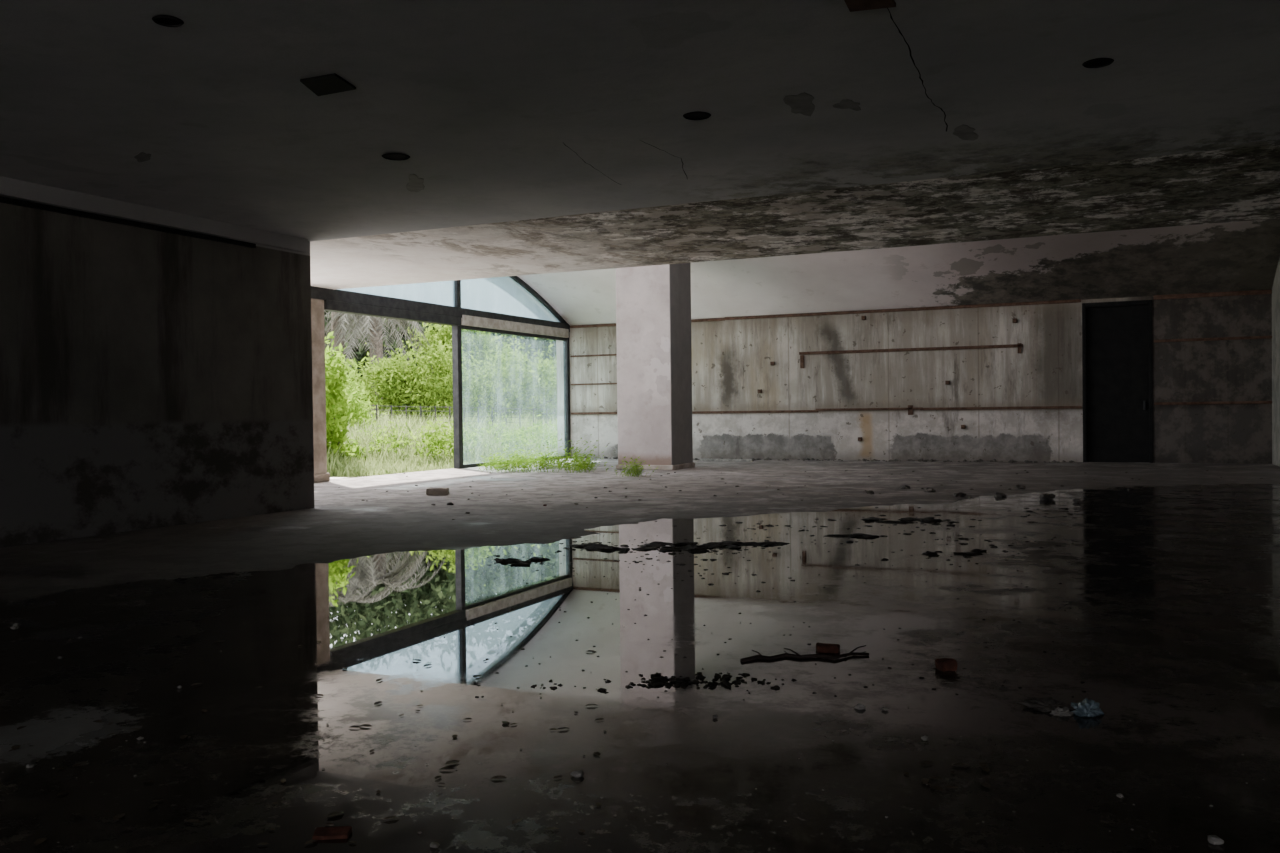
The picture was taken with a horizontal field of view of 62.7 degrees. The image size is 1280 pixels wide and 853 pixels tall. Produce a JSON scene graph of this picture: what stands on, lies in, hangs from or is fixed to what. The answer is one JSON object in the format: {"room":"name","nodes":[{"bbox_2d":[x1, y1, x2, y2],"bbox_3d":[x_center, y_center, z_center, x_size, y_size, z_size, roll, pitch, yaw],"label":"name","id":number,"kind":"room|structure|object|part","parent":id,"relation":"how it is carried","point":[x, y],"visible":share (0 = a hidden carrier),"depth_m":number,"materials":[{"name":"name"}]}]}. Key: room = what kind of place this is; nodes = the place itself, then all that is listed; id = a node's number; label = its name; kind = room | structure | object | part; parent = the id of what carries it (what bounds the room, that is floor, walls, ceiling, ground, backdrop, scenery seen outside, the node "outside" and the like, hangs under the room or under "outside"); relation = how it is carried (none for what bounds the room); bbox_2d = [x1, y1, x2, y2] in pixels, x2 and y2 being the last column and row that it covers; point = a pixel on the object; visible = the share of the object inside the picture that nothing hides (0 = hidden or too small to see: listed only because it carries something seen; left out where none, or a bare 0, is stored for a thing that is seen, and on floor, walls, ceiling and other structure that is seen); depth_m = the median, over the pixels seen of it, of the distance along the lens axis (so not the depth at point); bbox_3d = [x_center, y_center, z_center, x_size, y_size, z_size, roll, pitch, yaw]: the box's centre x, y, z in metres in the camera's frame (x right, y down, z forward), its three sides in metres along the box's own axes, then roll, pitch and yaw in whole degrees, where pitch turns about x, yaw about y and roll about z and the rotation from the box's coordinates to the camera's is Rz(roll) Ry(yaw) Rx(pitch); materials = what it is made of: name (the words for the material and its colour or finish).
{"room":"abandoned building interior","nodes":[
{"label":"abandoned building interior","id":0,"kind":"room"},
{"bbox_2d":[0,202,314,547],"bbox_3d":[-7.491,-0.456,4.904,0.300,3.150,16.700,0,1,25],"label":"wall","id":1,"kind":"structure","parent":0,"point":[149,379],"depth_m":10.30,"materials":[{"name":"paint"}]},
{"bbox_2d":[0,196,255,247],"bbox_3d":[-7.541,-1.846,4.404,0.040,0.045,15.800,0,1,25],"label":"trim","id":2,"kind":"structure","parent":1,"relation":"attached to","point":[6,200],"depth_m":10.01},
{"bbox_2d":[0,176,307,252],"bbox_3d":[-7.359,-1.955,4.730,0.100,0.150,16.550,0,1,25],"label":"trim","id":3,"kind":"structure","parent":1,"relation":"attached to","point":[10,188],"depth_m":10.15,"materials":[{"name":"paint"}]},
{"bbox_2d":[311,286,569,331],"bbox_3d":[-3.632,-2.185,20.933,0.190,0.360,9.080,0,1,25],"label":"header beam","id":4,"kind":"structure","parent":0,"point":[335,300],"depth_m":19.16,"materials":[{"name":"metal"}]},
{"bbox_2d":[461,315,568,337],"bbox_3d":[-2.678,-2.166,22.945,0.170,0.200,4.389,0,1,25],"label":"lintel","id":5,"kind":"object","parent":4,"relation":"attached to","point":[466,320],"visible":0.84,"depth_m":22.60,"materials":[{"name":"paint"}]},
{"bbox_2d":[0,0,1279,288],"bbox_3d":[-1.871,-2.264,4.468,17.500,0.340,21.050,0,1,25],"label":"ceiling","id":6,"kind":"structure","parent":0,"point":[484,99],"depth_m":7.41,"materials":[{"name":"paint"}]},
{"bbox_2d":[134,152,150,161],"bbox_3d":[-3.928,-2.122,8.288,0.116,0.003,0.354,-1,1,-32],"label":"plaster","id":7,"kind":"object","parent":6,"relation":"attached to","point":[141,157],"visible":1,"depth_m":8.28,"materials":[{"name":"grey paint"}]},
{"bbox_2d":[152,15,183,26],"bbox_3d":[-2.439,-2.095,5.426,0.152,0.012,0.152,0,1,25],"label":"recessed light","id":8,"kind":"object","parent":6,"relation":"in","point":[164,20],"visible":1,"depth_m":5.43,"materials":[{"name":"black"}]},
{"bbox_2d":[300,73,355,95],"bbox_3d":[-1.945,-2.115,6.501,0.376,0.014,0.283,0,1,25],"label":"ceiling hatch","id":9,"kind":"object","parent":6,"relation":"in","point":[327,84],"depth_m":6.47,"materials":[{"name":"black metal"}]},
{"bbox_2d":[382,153,409,160],"bbox_3d":[-1.939,-2.144,8.345,0.224,0.012,0.224,0,1,25],"label":"recessed light","id":10,"kind":"object","parent":6,"relation":"in","point":[390,156],"visible":1,"depth_m":8.36,"materials":[{"name":"black metal"}]},
{"bbox_2d":[406,174,424,191],"bbox_3d":[-1.992,-2.161,9.336,0.165,0.003,0.747,-1,1,-15],"label":"plaster","id":11,"kind":"object","parent":6,"relation":"attached to","point":[415,184],"visible":1,"depth_m":9.37,"materials":[{"name":"grey paint"}]},
{"bbox_2d":[683,111,710,119],"bbox_3d":[0.396,-2.157,7.291,0.197,0.012,0.197,0,1,25],"label":"recessed light","id":12,"kind":"object","parent":6,"relation":"in","point":[697,115],"visible":1,"depth_m":7.30,"materials":[{"name":"black metal"}]},
{"bbox_2d":[783,92,814,115],"bbox_3d":[1.091,-2.166,7.082,0.200,0.003,0.566,0,1,16],"label":"plaster","id":13,"kind":"object","parent":6,"relation":"attached to","point":[801,103],"visible":1,"depth_m":7.03,"materials":[{"name":"grey paint"}]},
{"bbox_2d":[832,99,860,110],"bbox_3d":[1.428,-2.170,7.090,0.260,0.003,0.190,-1,1,-26],"label":"plaster","id":14,"kind":"object","parent":6,"relation":"attached to","point":[845,103],"visible":1,"depth_m":7.09,"materials":[{"name":"grey paint"}]},
{"bbox_2d":[844,0,895,11],"bbox_3d":[1.145,-2.132,5.258,0.226,0.019,0.234,0,1,25],"label":"ceiling vent","id":15,"kind":"object","parent":6,"relation":"in","point":[853,5],"depth_m":5.28,"materials":[{"name":"black metal"}]},
{"bbox_2d":[887,8,947,130],"bbox_3d":[1.764,-2.167,6.575,0.098,0.001,2.655,0,1,25],"label":"ceiling crack","id":16,"kind":"structure","parent":6,"relation":"in","point":[887,8],"depth_m":6.34,"materials":[{"name":"black"}]},
{"bbox_2d":[953,124,978,139],"bbox_3d":[2.428,-2.193,7.850,0.170,0.003,0.502,0,1,25],"label":"plaster","id":17,"kind":"object","parent":6,"relation":"attached to","point":[964,132],"visible":1,"depth_m":7.85,"materials":[{"name":"grey paint"}]},
{"bbox_2d":[1082,58,1113,67],"bbox_3d":[2.735,-2.170,6.269,0.175,0.012,0.175,0,1,25],"label":"recessed light","id":18,"kind":"object","parent":6,"relation":"in","point":[1097,62],"visible":1,"depth_m":6.28,"materials":[{"name":"black"}]},
{"bbox_2d":[0,458,1279,600],"bbox_3d":[-0.003,1.102,8.329,17.350,0.250,29.500,0,1,25],"label":"floor","id":19,"kind":"structure","parent":0,"point":[340,526],"depth_m":12.29,"materials":[{"name":"concrete"}]},
{"bbox_2d":[311,298,326,473],"bbox_3d":[-5.437,-0.586,17.117,0.270,3.000,0.620,0,1,25],"label":"pilaster","id":20,"kind":"object","parent":19,"relation":"on","point":[317,305],"visible":0.34,"depth_m":17.19,"materials":[{"name":"concrete"}]},
{"bbox_2d":[314,473,329,482],"bbox_3d":[-5.397,0.843,17.150,0.300,0.140,0.660,0,1,25],"label":"baseboard","id":21,"kind":"structure","parent":20,"relation":"attached to","point":[322,477],"depth_m":17.21,"materials":[{"name":"concrete"}]},
{"bbox_2d":[426,488,448,494],"bbox_3d":[-2.726,0.880,14.165,0.296,0.103,0.149,-1,1,-1],"label":"brick","id":22,"kind":"object","parent":19,"relation":"on","point":[431,491],"visible":1,"depth_m":14.10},
{"bbox_2d":[475,434,607,472],"bbox_3d":[-1.928,0.484,20.811,2.474,0.664,4.414,-1,1,-5],"label":"weed patch","id":23,"kind":"object","parent":19,"relation":"on","point":[525,461],"visible":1,"depth_m":20.06,"materials":[{"name":"green plant"}]},
{"bbox_2d":[611,456,658,476],"bbox_3d":[-0.066,0.674,17.709,0.600,0.332,0.746,-1,1,-42],"label":"weed patch","id":24,"kind":"object","parent":19,"relation":"on","point":[630,470],"visible":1,"depth_m":17.74,"materials":[{"name":"green plant"}]},
{"bbox_2d":[0,483,1279,852],"bbox_3d":[1.241,0.974,7.083,13.550,0.001,19.876,0,1,25],"label":"water","id":25,"kind":"object","parent":19,"relation":"on","point":[1131,585],"visible":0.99,"depth_m":4.07,"materials":[{"name":"black liquid"}]},
{"bbox_2d":[312,826,351,839],"bbox_3d":[-0.800,1.061,2.730,0.093,0.026,0.052,-1,1,-2],"label":"brick","id":26,"kind":"object","parent":25,"relation":"on","point":[339,832],"visible":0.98,"depth_m":2.72,"materials":[{"name":"red brick"}]},
{"bbox_2d":[0,638,990,845],"bbox_3d":[-1.032,1.044,3.918,2.360,0.004,3.995,-1,1,-39],"label":"leaves","id":27,"kind":"object","parent":25,"relation":"on","point":[983,764],"visible":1,"depth_m":3.14,"materials":[{"name":"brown plant"}]},
{"bbox_2d":[2,587,1263,847],"bbox_3d":[0.024,1.020,4.547,6.703,0.024,3.842,-1,1,1],"label":"fragments","id":28,"kind":"object","parent":25,"relation":"on","point":[1213,839],"visible":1,"depth_m":3.15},
{"bbox_2d":[740,645,868,661],"bbox_3d":[0.733,1.011,4.673,0.602,0.031,0.218,-1,1,-3],"label":"fallen branch","id":29,"kind":"object","parent":25,"relation":"on","point":[796,655],"visible":1,"depth_m":4.60,"materials":[{"name":"brown wood"}]},
{"bbox_2d":[816,642,839,652],"bbox_3d":[0.847,1.002,4.728,0.109,0.048,0.069,-1,1,7],"label":"brick","id":30,"kind":"object","parent":25,"relation":"on","point":[820,647],"visible":0.92,"depth_m":4.70,"materials":[{"name":"red brick"}]},
{"bbox_2d":[935,658,957,671],"bbox_3d":[1.277,0.995,4.382,0.077,0.060,0.066,-1,1,-10],"label":"brick","id":31,"kind":"object","parent":25,"relation":"on","point":[944,664],"visible":0.99,"depth_m":4.36,"materials":[{"name":"red brick"}]},
{"bbox_2d":[1017,697,1072,711],"bbox_3d":[1.471,1.006,3.820,0.161,0.026,0.168,-1,1,-10],"label":"litter","id":32,"kind":"object","parent":25,"relation":"on","point":[1047,704],"visible":0.92,"depth_m":3.81,"materials":[{"name":"paper"}]},
{"bbox_2d":[1050,707,1073,716],"bbox_3d":[1.496,1.008,3.725,0.079,0.024,0.080,0,1,25],"label":"litter","id":33,"kind":"object","parent":25,"relation":"on","point":[1058,711],"visible":1,"depth_m":3.71,"materials":[{"name":"paint"}]},
{"bbox_2d":[1071,698,1103,717],"bbox_3d":[1.588,0.995,3.727,0.112,0.048,0.126,0,1,25],"label":"plastic bag","id":34,"kind":"object","parent":25,"relation":"on","point":[1087,708],"visible":1,"depth_m":3.70,"materials":[{"name":"plastic"}]},
{"bbox_2d":[616,462,694,469],"bbox_3d":[0.305,0.754,20.142,1.180,0.090,1.110,0,1,25],"label":"baseboard","id":35,"kind":"structure","parent":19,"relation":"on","point":[686,465],"depth_m":19.62,"materials":[{"name":"concrete"}]},
{"bbox_2d":[700,459,753,461],"bbox_3d":[1.858,0.720,22.549,1.200,0.050,0.120,0,1,25],"label":"board","id":36,"kind":"object","parent":19,"relation":"on","point":[748,460],"visible":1,"depth_m":22.47,"materials":[{"name":"paint"}]},
{"bbox_2d":[473,508,1085,697],"bbox_3d":[1.974,0.951,7.503,6.127,0.026,7.001,-1,1,-7],"label":"debris","id":37,"kind":"object","parent":19,"relation":"on","point":[656,680],"visible":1,"depth_m":8.14,"materials":[{"name":"black"}]},
{"bbox_2d":[338,456,1262,538],"bbox_3d":[1.334,0.799,16.516,15.138,0.080,13.111,0,1,25],"label":"rubble","id":38,"kind":"object","parent":19,"relation":"on","point":[1046,496],"visible":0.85,"depth_m":14.18,"materials":[{"name":"grey concrete"}]},
{"bbox_2d":[616,263,692,464],"bbox_3d":[0.279,-1.431,20.110,1.120,4.460,1.050,0,1,25],"label":"pillar","id":39,"kind":"structure","parent":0,"point":[654,352],"depth_m":19.66,"materials":[{"name":"paint"}]},
{"bbox_2d":[518,218,1279,325],"bbox_3d":[3.157,-3.282,18.287,15.050,1.896,8.300,0,1,25],"label":"ceiling","id":40,"kind":"structure","parent":0,"point":[1240,255],"depth_m":20.08,"materials":[{"name":"paint"}]},
{"bbox_2d":[509,276,566,322],"bbox_3d":[-3.494,-3.149,21.224,0.130,1.786,8.300,0,1,25],"label":"rim","id":41,"kind":"object","parent":40,"relation":"attached to","point":[517,279],"visible":0.24,"depth_m":23.73,"materials":[{"name":"metal"}]},
{"bbox_2d":[338,276,559,321],"bbox_3d":[-3.498,-3.174,21.226,0.001,1.676,8.300,0,1,25],"label":"pane","id":42,"kind":"object","parent":41,"relation":"attached to","point":[502,295],"visible":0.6,"depth_m":21.67,"materials":[{"name":"clear glass"}]},
{"bbox_2d":[556,294,1271,463],"bbox_3d":[4.933,-0.868,22.198,15.100,3.160,0.300,0,1,25],"label":"wall","id":43,"kind":"structure","parent":0,"point":[731,359],"depth_m":21.46,"materials":[{"name":"grey concrete"}]},
{"bbox_2d":[452,280,570,468],"bbox_3d":[-2.706,-1.452,22.961,0.140,4.492,4.649,0,1,25],"label":"window","id":44,"kind":"structure","parent":43,"relation":"in","point":[566,352],"depth_m":20.92,"materials":[{"name":"metal"}]},
{"bbox_3d":[-3.644,-1.411,20.911,0.140,4.492,0.140,0,1,25],"label":"mullion","id":45,"kind":"part","parent":44,"relation":"part of","materials":[{"name":"black metal"}]},
{"bbox_2d":[570,289,1271,440],"bbox_3d":[4.897,-1.070,22.002,14.400,2.750,0.080,0,1,25],"label":"rails","id":46,"kind":"object","parent":43,"relation":"attached to","point":[910,408],"visible":0.83,"depth_m":21.37,"materials":[{"name":"brown metal"}]},
{"bbox_2d":[1086,305,1148,462],"bbox_3d":[9.193,-0.811,20.228,1.122,3.040,0.060,0,1,25],"label":"leaf","id":47,"kind":"object","parent":43,"relation":"attached to","point":[1117,337],"visible":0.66,"depth_m":20.20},
{"bbox_2d":[1082,300,1152,462],"bbox_3d":[9.173,-0.850,20.186,1.222,3.080,0.230,0,1,25],"label":"frame","id":48,"kind":"object","parent":43,"relation":"attached to","point":[1138,302],"visible":1,"depth_m":20.04,"materials":[{"name":"black metal"}]},
{"bbox_2d":[1272,257,1279,466],"bbox_3d":[9.931,-1.948,15.351,0.300,5.400,7.950,0,1,25],"label":"wall","id":49,"kind":"structure","parent":0,"point":[1276,284],"depth_m":18.53,"materials":[{"name":"paint"}]},
{"label":"outside","id":50,"kind":"structure","parent":0,"visible":0},
{"bbox_2d":[330,468,450,477],"bbox_3d":[-29.400,0.588,46.466,67.850,0.490,90.000,0,1,25],"label":"ground","id":51,"kind":"structure","parent":50,"point":[450,468],"depth_m":19.65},
{"bbox_2d":[324,314,363,378],"bbox_3d":[-17.349,-4.954,47.985,13.858,11.686,12.809,0,1,36],"label":"tree","id":52,"kind":"object","parent":51,"relation":"on","point":[325,323],"visible":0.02,"depth_m":46.64,"materials":[{"name":"green plant"}]},
{"bbox_2d":[325,332,374,463],"bbox_3d":[-6.252,-0.490,21.227,1.623,2.957,2.648,-1,1,-10],"label":"shrub","id":53,"kind":"object","parent":51,"relation":"on","point":[336,411],"visible":0.47,"depth_m":20.86,"materials":[{"name":"green plant"}]},
{"bbox_2d":[324,311,388,394],"bbox_3d":[-16.608,-5.657,49.728,13.179,12.978,13.003,0,1,25],"label":"tree","id":54,"kind":"object","parent":51,"relation":"on","point":[363,364],"visible":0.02,"depth_m":47.77,"materials":[{"name":"green plant"}]},
{"bbox_2d":[335,346,386,429],"bbox_3d":[-7.795,-0.610,27.695,1.955,2.948,3.182,-1,1,-1],"label":"shrub","id":55,"kind":"object","parent":51,"relation":"on","point":[356,409],"visible":0.25,"depth_m":27.19,"materials":[{"name":"green plant"}]},
{"bbox_2d":[324,312,401,371],"bbox_3d":[-11.040,-2.337,38.779,5.098,6.207,4.792,-1,1,-41],"label":"palm tree","id":56,"kind":"object","parent":51,"relation":"on","point":[342,340],"visible":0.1,"depth_m":37.99,"materials":[{"name":"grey plant"}]},
{"bbox_2d":[324,311,427,416],"bbox_3d":[-14.083,-5.665,50.061,11.726,12.952,16.443,-1,1,-24],"label":"tree","id":57,"kind":"object","parent":51,"relation":"on","point":[325,312],"visible":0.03,"depth_m":47.15,"materials":[{"name":"green plant"}]},
{"bbox_2d":[324,311,440,409],"bbox_3d":[-9.707,-1.982,38.444,5.052,5.476,4.624,-1,1,-10],"label":"palm tree","id":58,"kind":"object","parent":51,"relation":"on","point":[378,342],"visible":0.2,"depth_m":38.26,"materials":[{"name":"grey plant"}]},
{"bbox_2d":[344,336,497,422],"bbox_3d":[-7.529,-1.268,35.064,5.434,3.628,4.674,-1,1,-15],"label":"shrub","id":59,"kind":"object","parent":51,"relation":"on","point":[396,387],"visible":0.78,"depth_m":34.36,"materials":[{"name":"green plant"}]},
{"bbox_2d":[347,315,514,409],"bbox_3d":[-11.098,-6.156,51.945,13.255,13.827,14.772,0,1,25],"label":"tree","id":60,"kind":"object","parent":51,"relation":"on","point":[416,348],"visible":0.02,"depth_m":48.15,"materials":[{"name":"green plant"}]},
{"bbox_2d":[326,404,557,476],"bbox_3d":[-6.795,0.032,27.869,13.799,1.638,17.019,-1,1,1],"label":"meadow grass","id":61,"kind":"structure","parent":51,"relation":"on","point":[379,463],"depth_m":23.69,"materials":[{"name":"green plant"}]},
{"bbox_2d":[347,412,557,461],"bbox_3d":[-4.220,0.228,26.177,8.141,1.153,8.375,-1,1,-10],"label":"weeds","id":62,"kind":"object","parent":51,"relation":"on","point":[520,433],"visible":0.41,"depth_m":24.13,"materials":[{"name":"green plant"}]},
{"bbox_2d":[354,320,555,427],"bbox_3d":[-9.408,-5.142,49.964,14.251,11.763,14.424,0,1,25],"label":"tree","id":63,"kind":"object","parent":51,"relation":"on","point":[534,343],"visible":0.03,"depth_m":48.20,"materials":[{"name":"green plant"}]},
{"bbox_2d":[361,405,556,429],"bbox_3d":[-5.486,0.035,31.503,9.013,1.513,0.038,-1,1,-20],"label":"wire fence","id":64,"kind":"object","parent":51,"relation":"on","point":[464,407],"visible":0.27,"depth_m":31.69,"materials":[{"name":"grey metal"}]},
{"bbox_2d":[407,322,529,414],"bbox_3d":[-6.760,-2.494,41.554,5.285,5.490,3.879,-1,1,-36],"label":"tree","id":65,"kind":"object","parent":51,"relation":"on","point":[473,342],"visible":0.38,"depth_m":41.18,"materials":[{"name":"green plant"}]},
{"bbox_2d":[423,338,556,423],"bbox_3d":[-3.774,-1.516,37.776,8.426,4.406,4.936,-1,1,-32],"label":"shrub","id":66,"kind":"object","parent":51,"relation":"on","point":[546,387],"visible":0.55,"depth_m":37.20,"materials":[{"name":"green plant"}]},
{"bbox_2d":[431,332,556,422],"bbox_3d":[-6.472,-6.016,53.922,14.685,13.400,12.266,0,1,36],"label":"tree","id":67,"kind":"object","parent":51,"relation":"on","point":[547,344],"visible":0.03,"depth_m":51.26,"materials":[{"name":"green plant"}]},
{"bbox_2d":[502,337,556,424],"bbox_3d":[-4.955,-5.421,56.123,14.566,12.100,13.062,0,1,20],"label":"tree","id":68,"kind":"object","parent":51,"relation":"on","point":[548,356],"visible":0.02,"depth_m":52.99,"materials":[{"name":"green plant"}]},
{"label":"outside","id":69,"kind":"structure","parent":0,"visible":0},
{"bbox_2d":[330,477,344,479],"bbox_3d":[-1.632,1.468,-13.193,52.000,0.295,54.600,0,1,25],"label":"ground","id":70,"kind":"structure","parent":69,"point":[331,478],"depth_m":18.26,"materials":[{"name":"concrete"}]}
]}

